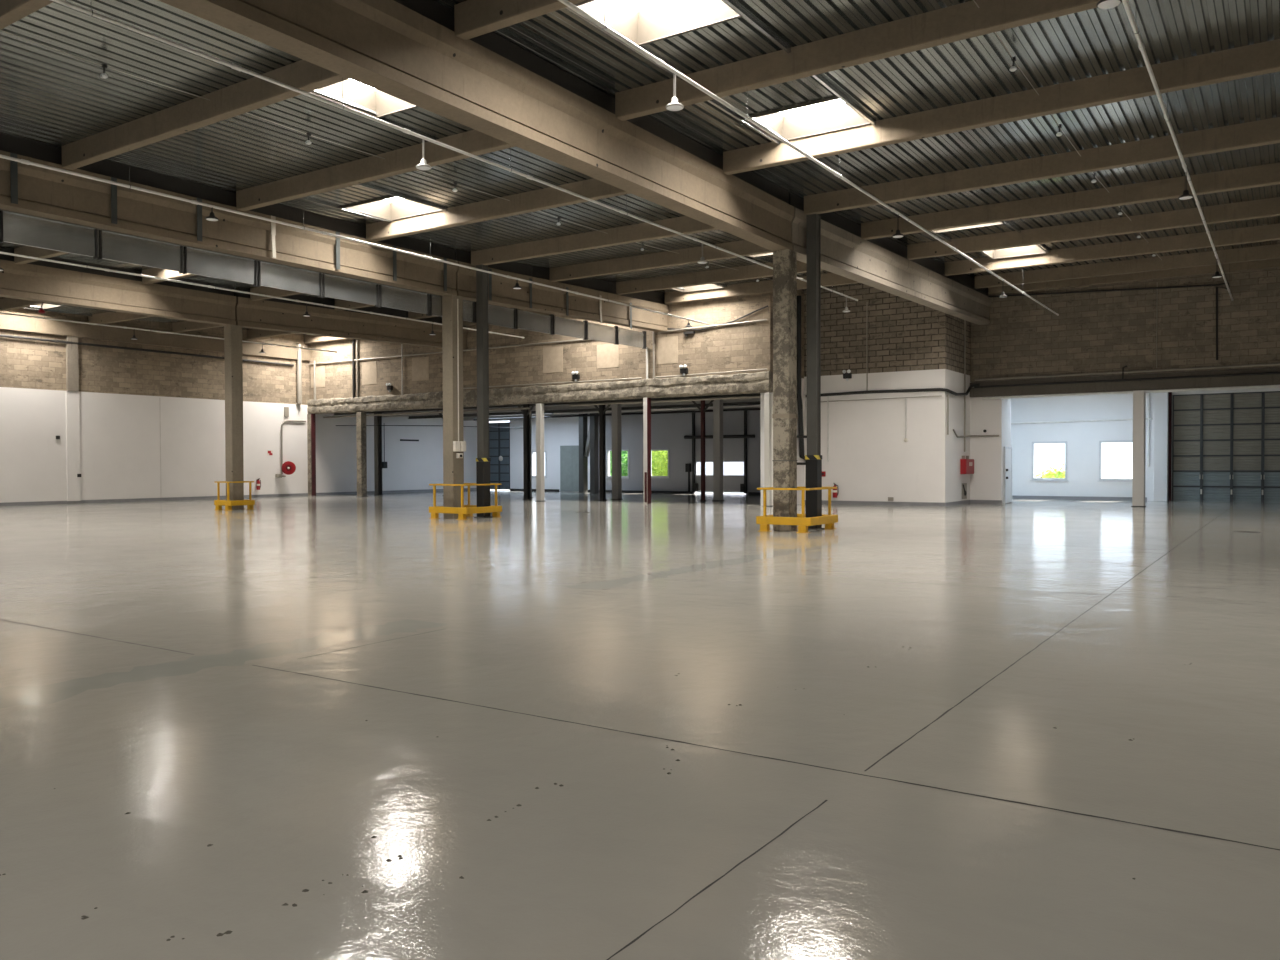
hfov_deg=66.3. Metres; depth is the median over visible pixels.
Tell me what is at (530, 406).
support post
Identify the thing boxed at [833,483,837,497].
fire extinguisher
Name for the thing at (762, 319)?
pipe
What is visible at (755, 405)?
ceiling pipe
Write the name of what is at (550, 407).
joist
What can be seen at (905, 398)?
pipe
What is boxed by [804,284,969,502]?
wall
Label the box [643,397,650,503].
support post
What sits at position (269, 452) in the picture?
fire sign
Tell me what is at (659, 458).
shrub
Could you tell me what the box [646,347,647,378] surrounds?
pipe
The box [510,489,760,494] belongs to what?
baseboard
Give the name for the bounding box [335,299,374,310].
purlin
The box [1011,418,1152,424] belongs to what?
pipe
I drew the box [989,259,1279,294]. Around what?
purlin
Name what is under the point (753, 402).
joist
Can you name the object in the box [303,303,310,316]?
lamp
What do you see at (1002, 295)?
lamp
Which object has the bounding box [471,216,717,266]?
purlin
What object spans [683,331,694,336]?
wall bracket
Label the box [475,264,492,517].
steel post
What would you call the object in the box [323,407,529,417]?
ceiling pipe
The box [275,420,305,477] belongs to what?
hose reel
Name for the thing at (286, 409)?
wall plate
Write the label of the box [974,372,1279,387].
pipe
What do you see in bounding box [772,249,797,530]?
column
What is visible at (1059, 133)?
detector
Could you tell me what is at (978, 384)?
cable
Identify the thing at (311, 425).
support post
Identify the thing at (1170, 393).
door frame
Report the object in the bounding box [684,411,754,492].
door
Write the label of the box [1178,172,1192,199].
lamp
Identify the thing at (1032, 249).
skylight
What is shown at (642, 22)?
skylight
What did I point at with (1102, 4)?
lamp
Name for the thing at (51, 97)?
ceiling
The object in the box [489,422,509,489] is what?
door
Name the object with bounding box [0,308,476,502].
wall
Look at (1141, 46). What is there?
tube
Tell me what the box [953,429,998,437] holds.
pipe
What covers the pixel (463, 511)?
guard
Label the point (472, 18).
purlin
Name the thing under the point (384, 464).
switch box
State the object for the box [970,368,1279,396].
lintel
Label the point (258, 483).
fire extinguisher
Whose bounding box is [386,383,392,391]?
lamp
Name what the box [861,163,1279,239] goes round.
purlin
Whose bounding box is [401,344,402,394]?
pipe
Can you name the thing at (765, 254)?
skylight
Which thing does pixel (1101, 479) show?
window
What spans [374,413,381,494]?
support
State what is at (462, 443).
box
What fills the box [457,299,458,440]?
conduit
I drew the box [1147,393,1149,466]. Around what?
pipe
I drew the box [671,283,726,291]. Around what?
skylight
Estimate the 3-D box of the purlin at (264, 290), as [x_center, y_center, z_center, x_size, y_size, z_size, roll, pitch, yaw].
[-9.589,-6.586,32.179,10.170,0.420,0.200,0,1,34]
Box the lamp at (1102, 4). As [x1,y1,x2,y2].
[1096,0,1121,8]
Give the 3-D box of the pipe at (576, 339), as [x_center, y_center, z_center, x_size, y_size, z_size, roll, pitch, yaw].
[-8.514,-5.855,44.611,20.200,0.090,0.070,0,1,34]
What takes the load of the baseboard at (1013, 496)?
attached to the wall at (1082, 438)
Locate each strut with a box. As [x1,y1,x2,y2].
[797,435,806,437]
[797,462,806,464]
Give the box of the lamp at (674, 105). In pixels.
[666,73,683,110]
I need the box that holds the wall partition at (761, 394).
[760,393,763,505]
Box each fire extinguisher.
[256,478,260,489]
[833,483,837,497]
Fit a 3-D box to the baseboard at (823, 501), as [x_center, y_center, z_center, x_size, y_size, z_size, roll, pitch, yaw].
[9.653,0.848,38.312,5.520,0.140,3.320,0,1,34]
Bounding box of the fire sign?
[267,450,272,455]
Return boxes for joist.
[334,393,759,414]
[382,398,759,416]
[409,401,759,418]
[463,407,759,420]
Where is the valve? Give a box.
[962,483,966,498]
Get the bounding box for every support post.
[307,414,315,495]
[356,412,367,496]
[523,406,532,497]
[535,404,545,500]
[612,404,621,498]
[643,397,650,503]
[712,400,723,500]
[764,393,771,506]
[1131,390,1145,506]
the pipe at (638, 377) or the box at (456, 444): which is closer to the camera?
the box at (456, 444)
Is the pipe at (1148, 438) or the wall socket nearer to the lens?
the wall socket
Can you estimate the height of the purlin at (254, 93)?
0.420 m
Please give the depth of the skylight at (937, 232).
26.84 m
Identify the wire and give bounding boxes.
[0,30,770,279]
[973,0,1161,259]
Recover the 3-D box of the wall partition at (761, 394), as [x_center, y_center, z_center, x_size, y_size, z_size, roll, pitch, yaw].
[10.236,-1.361,39.998,5.800,4.500,12.000,0,1,34]
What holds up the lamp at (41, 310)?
hanging from the purlin at (6, 304)
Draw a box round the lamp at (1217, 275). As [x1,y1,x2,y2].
[1212,259,1221,277]
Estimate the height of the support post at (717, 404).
4.420 m
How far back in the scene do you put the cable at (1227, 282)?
34.34 m
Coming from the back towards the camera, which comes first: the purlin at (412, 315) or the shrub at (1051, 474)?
the shrub at (1051, 474)
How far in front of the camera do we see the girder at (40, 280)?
30.87 m
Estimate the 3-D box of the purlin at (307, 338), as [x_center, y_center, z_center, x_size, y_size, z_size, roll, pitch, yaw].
[-12.684,-7.157,47.165,10.610,0.420,0.200,0,1,34]
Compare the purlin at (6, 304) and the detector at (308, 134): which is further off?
the purlin at (6, 304)
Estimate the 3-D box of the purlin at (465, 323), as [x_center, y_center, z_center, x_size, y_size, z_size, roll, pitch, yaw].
[-3.628,-7.091,41.154,10.170,0.420,0.200,0,1,34]
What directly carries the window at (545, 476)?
in the wall at (1082, 438)
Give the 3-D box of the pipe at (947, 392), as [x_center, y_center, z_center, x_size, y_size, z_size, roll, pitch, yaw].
[11.162,-2.418,35.523,0.055,1.550,0.055,-1,1,-34]
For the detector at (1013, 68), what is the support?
hanging from the wire at (973, 0)
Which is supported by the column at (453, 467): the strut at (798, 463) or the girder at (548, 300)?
the girder at (548, 300)
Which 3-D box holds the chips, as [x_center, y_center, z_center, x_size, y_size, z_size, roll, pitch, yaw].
[0.607,1.453,5.832,4.476,0.007,6.949,0,1,34]
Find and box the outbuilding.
[697,462,743,474]
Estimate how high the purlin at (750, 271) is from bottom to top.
0.420 m
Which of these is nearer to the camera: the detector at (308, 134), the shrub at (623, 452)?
the detector at (308, 134)
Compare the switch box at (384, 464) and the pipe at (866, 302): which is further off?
the switch box at (384, 464)
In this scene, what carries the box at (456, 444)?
attached to the column at (453, 467)
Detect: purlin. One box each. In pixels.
[0,0,53,29]
[0,298,44,311]
[14,246,66,263]
[61,60,348,169]
[88,312,153,325]
[142,268,194,283]
[172,321,223,332]
[236,130,514,210]
[247,329,295,338]
[250,286,302,300]
[304,335,347,343]
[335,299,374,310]
[366,178,629,241]
[408,304,510,318]
[454,0,586,40]
[463,309,558,325]
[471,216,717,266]
[550,240,772,281]
[615,0,1099,120]
[616,260,822,294]
[665,273,859,303]
[723,39,1279,174]
[804,117,1279,214]
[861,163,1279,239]
[907,197,1279,259]
[945,223,1279,275]
[975,244,1279,288]
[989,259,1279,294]
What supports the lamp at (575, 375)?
attached to the wall at (746, 346)
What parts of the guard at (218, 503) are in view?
rail, rail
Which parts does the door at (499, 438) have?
panel, panel, panel, panel, panel, panel, panel, panel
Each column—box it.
[224,325,243,509]
[442,295,463,517]
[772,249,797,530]
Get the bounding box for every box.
[382,438,386,467]
[453,441,459,450]
[459,441,465,451]
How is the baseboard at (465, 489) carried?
attached to the wall at (133, 424)
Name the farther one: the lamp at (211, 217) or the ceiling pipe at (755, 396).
the ceiling pipe at (755, 396)
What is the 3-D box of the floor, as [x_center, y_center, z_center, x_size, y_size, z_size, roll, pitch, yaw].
[-3.408,1.360,22.275,54.300,0.301,57.300,0,1,34]
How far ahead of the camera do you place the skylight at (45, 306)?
39.02 m
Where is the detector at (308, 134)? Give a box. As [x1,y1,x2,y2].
[306,132,310,144]
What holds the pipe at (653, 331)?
attached to the wall at (746, 346)
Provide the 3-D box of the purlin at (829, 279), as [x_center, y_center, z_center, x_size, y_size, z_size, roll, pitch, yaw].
[5.245,-7.026,35.264,10.170,0.420,0.200,0,1,34]
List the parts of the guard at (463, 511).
rail, rail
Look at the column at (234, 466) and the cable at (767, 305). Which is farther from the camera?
the cable at (767, 305)
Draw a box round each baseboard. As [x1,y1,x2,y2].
[0,488,475,505]
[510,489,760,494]
[805,500,969,506]
[970,500,1001,503]
[1012,495,1146,500]
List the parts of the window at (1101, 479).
sill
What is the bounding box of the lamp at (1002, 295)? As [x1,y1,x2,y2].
[999,281,1006,297]
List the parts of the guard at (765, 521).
rail, rail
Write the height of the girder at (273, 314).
1.712 m
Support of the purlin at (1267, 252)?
attached to the ceiling
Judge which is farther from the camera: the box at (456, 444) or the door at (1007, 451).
the door at (1007, 451)
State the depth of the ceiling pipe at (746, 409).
48.83 m
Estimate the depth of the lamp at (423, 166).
16.26 m
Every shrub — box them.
[610,451,627,471]
[610,453,627,475]
[652,451,667,475]
[1034,464,1064,477]
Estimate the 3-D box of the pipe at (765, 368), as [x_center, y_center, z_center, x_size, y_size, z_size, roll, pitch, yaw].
[2.635,-4.049,37.242,4.851,0.110,0.060,0,1,34]
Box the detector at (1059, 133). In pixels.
[1056,124,1061,135]
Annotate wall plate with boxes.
[284,407,288,416]
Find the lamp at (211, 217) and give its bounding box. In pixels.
[205,207,218,220]
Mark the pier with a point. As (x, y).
(1161, 400)
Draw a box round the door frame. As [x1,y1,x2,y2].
[1168,392,1171,500]
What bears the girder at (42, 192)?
attached to the ceiling
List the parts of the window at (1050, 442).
sill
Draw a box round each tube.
[0,154,707,324]
[0,251,523,338]
[0,312,336,352]
[51,0,857,300]
[558,0,1058,315]
[1122,0,1232,300]
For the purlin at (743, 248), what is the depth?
29.84 m
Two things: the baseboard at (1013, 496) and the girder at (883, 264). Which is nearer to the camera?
the girder at (883, 264)
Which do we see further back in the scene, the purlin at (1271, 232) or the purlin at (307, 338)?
the purlin at (307, 338)
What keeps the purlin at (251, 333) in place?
attached to the ceiling
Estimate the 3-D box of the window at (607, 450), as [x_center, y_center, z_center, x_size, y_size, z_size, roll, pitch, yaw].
[-1.232,-0.903,54.840,1.640,1.630,0.170,0,1,34]
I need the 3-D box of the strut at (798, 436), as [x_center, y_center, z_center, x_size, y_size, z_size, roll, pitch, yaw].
[3.756,-1.026,23.187,0.470,0.060,0.050,-1,1,-31]
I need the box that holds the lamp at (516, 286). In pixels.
[513,279,521,288]
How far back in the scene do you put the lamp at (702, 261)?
23.98 m
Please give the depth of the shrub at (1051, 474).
46.06 m
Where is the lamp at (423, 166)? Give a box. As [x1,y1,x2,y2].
[416,159,430,169]
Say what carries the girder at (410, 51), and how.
attached to the ceiling
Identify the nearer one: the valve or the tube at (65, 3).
the tube at (65, 3)
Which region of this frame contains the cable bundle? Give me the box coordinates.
[797,296,805,460]
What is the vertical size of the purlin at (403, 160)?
0.420 m
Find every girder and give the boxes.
[0,133,457,295]
[0,248,235,325]
[158,0,793,250]
[234,287,467,349]
[454,250,668,331]
[789,193,991,324]
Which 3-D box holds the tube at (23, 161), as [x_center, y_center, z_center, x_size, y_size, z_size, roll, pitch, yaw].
[-5.706,-6.005,23.886,0.072,0.986,29.660,0,1,34]
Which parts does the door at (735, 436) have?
motor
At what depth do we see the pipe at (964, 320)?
37.31 m
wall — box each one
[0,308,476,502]
[309,290,803,505]
[489,388,1279,500]
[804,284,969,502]
[970,267,1279,503]
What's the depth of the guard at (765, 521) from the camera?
22.55 m
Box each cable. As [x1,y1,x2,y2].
[336,425,513,427]
[667,305,767,330]
[805,383,979,396]
[821,396,938,401]
[988,282,1228,359]
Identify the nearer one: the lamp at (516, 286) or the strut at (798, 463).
the strut at (798, 463)
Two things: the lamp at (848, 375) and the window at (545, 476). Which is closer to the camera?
the lamp at (848, 375)
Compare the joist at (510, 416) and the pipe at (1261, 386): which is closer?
the pipe at (1261, 386)
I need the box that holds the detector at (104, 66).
[100,63,107,78]
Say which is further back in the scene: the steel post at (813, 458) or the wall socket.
the wall socket
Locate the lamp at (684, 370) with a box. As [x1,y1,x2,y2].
[679,365,687,375]
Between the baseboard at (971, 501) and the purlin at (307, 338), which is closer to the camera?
the baseboard at (971, 501)
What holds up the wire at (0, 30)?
attached to the purlin at (403, 160)
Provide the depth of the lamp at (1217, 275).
26.07 m
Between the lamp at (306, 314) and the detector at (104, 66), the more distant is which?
the lamp at (306, 314)
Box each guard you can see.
[214,481,254,509]
[429,483,501,519]
[756,486,837,532]
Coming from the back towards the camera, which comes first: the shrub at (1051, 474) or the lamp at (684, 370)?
the shrub at (1051, 474)
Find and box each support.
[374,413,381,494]
[517,404,535,499]
[579,413,598,493]
[594,405,609,499]
[692,400,713,500]
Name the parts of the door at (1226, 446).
rail, rail, panel, panel, rail, rail, rail, rail, rail, panel, panel, panel, panel, panel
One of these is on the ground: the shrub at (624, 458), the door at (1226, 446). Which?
the shrub at (624, 458)
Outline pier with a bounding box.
[1153,392,1168,501]
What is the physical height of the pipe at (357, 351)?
3.600 m
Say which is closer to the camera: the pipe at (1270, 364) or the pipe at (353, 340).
the pipe at (1270, 364)
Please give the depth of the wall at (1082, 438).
42.92 m
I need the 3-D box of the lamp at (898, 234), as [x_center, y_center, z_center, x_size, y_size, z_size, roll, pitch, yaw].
[5.613,-5.541,21.324,0.250,0.504,0.250,0,1,34]
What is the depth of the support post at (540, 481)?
41.83 m
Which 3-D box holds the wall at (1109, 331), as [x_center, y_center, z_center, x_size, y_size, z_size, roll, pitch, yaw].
[22.586,-3.408,32.542,22.400,8.750,1.500,0,1,34]
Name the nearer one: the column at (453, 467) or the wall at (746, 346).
the column at (453, 467)
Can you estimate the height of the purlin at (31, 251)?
0.420 m
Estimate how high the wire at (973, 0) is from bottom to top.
0.581 m
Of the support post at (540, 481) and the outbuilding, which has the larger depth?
the outbuilding
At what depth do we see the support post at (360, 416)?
48.05 m
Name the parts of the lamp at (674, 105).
cord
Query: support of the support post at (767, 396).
on the floor
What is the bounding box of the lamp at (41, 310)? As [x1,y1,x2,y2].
[38,302,44,312]
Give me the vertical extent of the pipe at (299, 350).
3.000 m
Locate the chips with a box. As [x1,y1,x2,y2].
[0,647,1191,940]
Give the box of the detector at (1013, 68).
[1009,56,1016,71]
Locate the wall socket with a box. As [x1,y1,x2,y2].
[456,453,462,457]
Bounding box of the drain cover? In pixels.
[1233,531,1260,532]
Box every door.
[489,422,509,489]
[559,444,578,490]
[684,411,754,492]
[1003,447,1011,503]
[1172,391,1279,502]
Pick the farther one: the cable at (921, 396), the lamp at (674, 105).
the cable at (921, 396)
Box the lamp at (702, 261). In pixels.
[697,257,707,263]
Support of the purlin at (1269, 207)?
attached to the ceiling
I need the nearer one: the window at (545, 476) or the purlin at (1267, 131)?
the purlin at (1267, 131)
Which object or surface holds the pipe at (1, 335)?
attached to the wall at (133, 424)
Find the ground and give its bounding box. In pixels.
[490,476,1131,493]
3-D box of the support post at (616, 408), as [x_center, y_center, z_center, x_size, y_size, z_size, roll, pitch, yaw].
[-1.045,-1.346,43.887,0.380,4.420,0.380,0,1,34]
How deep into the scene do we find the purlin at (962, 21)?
14.35 m
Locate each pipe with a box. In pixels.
[0,334,293,365]
[297,344,301,403]
[309,339,588,364]
[313,361,315,399]
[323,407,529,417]
[352,339,354,397]
[356,339,358,397]
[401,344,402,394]
[463,377,641,388]
[473,408,759,420]
[553,404,759,414]
[569,395,759,405]
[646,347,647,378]
[653,331,654,378]
[655,368,766,377]
[658,319,766,332]
[827,396,828,461]
[866,302,867,390]
[905,398,906,437]
[947,392,948,434]
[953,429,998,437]
[964,320,965,451]
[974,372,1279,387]
[975,363,1279,380]
[982,385,1279,399]
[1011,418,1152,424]
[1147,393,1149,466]
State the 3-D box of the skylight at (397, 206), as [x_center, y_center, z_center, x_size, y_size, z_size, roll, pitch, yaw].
[-6.577,-6.901,23.151,2.040,0.625,3.600,0,1,34]
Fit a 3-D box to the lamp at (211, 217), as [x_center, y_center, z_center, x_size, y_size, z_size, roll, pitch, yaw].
[-8.558,-5.330,19.597,0.250,0.264,0.250,0,1,34]
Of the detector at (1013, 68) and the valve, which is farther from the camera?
the valve
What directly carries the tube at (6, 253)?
hanging from the purlin at (156, 272)
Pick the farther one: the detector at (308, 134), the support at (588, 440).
the support at (588, 440)
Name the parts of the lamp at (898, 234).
cord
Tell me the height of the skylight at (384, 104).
0.625 m
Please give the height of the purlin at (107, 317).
0.420 m
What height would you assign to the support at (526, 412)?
4.420 m
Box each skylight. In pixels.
[24,303,115,316]
[299,183,447,222]
[302,79,435,143]
[565,0,790,80]
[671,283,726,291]
[708,74,875,144]
[749,252,772,263]
[930,221,1020,241]
[979,244,1050,258]
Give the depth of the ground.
99.94 m
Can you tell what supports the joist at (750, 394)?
attached to the ceiling
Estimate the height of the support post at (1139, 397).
4.120 m
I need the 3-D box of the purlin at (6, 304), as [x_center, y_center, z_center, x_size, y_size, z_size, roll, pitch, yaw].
[-20.830,-6.594,34.900,10.610,0.420,0.200,0,1,34]
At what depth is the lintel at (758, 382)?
40.70 m
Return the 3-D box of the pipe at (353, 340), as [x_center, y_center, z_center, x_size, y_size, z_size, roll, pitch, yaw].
[-14.125,-5.566,48.366,0.129,3.600,0.129,-1,1,-34]
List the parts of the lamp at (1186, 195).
cord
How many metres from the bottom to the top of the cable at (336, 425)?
0.105 m
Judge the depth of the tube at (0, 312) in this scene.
38.55 m
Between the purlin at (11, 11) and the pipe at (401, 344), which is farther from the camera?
the pipe at (401, 344)
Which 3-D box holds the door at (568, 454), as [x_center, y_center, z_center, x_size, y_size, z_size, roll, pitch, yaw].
[-3.880,-0.685,56.513,1.980,2.720,0.120,0,1,34]
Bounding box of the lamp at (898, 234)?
[892,214,903,237]
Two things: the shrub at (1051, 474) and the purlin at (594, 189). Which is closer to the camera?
the purlin at (594, 189)
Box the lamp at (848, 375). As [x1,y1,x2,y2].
[842,370,851,380]
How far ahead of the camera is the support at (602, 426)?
42.69 m
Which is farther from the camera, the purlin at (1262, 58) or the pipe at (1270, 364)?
the pipe at (1270, 364)
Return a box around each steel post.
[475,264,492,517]
[805,214,823,529]
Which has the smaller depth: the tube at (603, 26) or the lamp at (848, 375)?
the tube at (603, 26)
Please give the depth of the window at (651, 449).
53.14 m
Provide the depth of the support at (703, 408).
41.37 m
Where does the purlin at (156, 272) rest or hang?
attached to the ceiling
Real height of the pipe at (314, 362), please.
2.200 m
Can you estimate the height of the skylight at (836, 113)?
0.625 m
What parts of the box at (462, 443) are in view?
box lid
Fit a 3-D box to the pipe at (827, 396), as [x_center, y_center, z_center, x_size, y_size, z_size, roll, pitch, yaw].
[7.258,-1.968,37.835,0.056,2.546,0.056,-1,1,-34]
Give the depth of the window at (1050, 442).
42.25 m
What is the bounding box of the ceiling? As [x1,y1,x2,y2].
[0,0,1279,334]
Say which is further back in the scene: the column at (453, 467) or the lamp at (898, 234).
the column at (453, 467)
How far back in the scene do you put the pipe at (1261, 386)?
34.87 m
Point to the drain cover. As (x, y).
(1233, 531)
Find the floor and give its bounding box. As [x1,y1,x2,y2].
[0,490,1279,959]
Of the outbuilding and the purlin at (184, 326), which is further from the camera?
the outbuilding
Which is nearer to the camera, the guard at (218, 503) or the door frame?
the guard at (218, 503)
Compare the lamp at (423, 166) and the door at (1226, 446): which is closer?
the lamp at (423, 166)
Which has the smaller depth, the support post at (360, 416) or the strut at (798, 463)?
the strut at (798, 463)
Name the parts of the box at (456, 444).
box lid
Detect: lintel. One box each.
[307,371,772,413]
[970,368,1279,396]
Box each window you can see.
[532,451,546,477]
[606,449,629,478]
[651,449,668,477]
[1030,441,1068,480]
[1098,440,1132,481]
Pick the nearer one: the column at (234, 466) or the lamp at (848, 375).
the column at (234, 466)
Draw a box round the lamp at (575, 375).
[571,371,579,380]

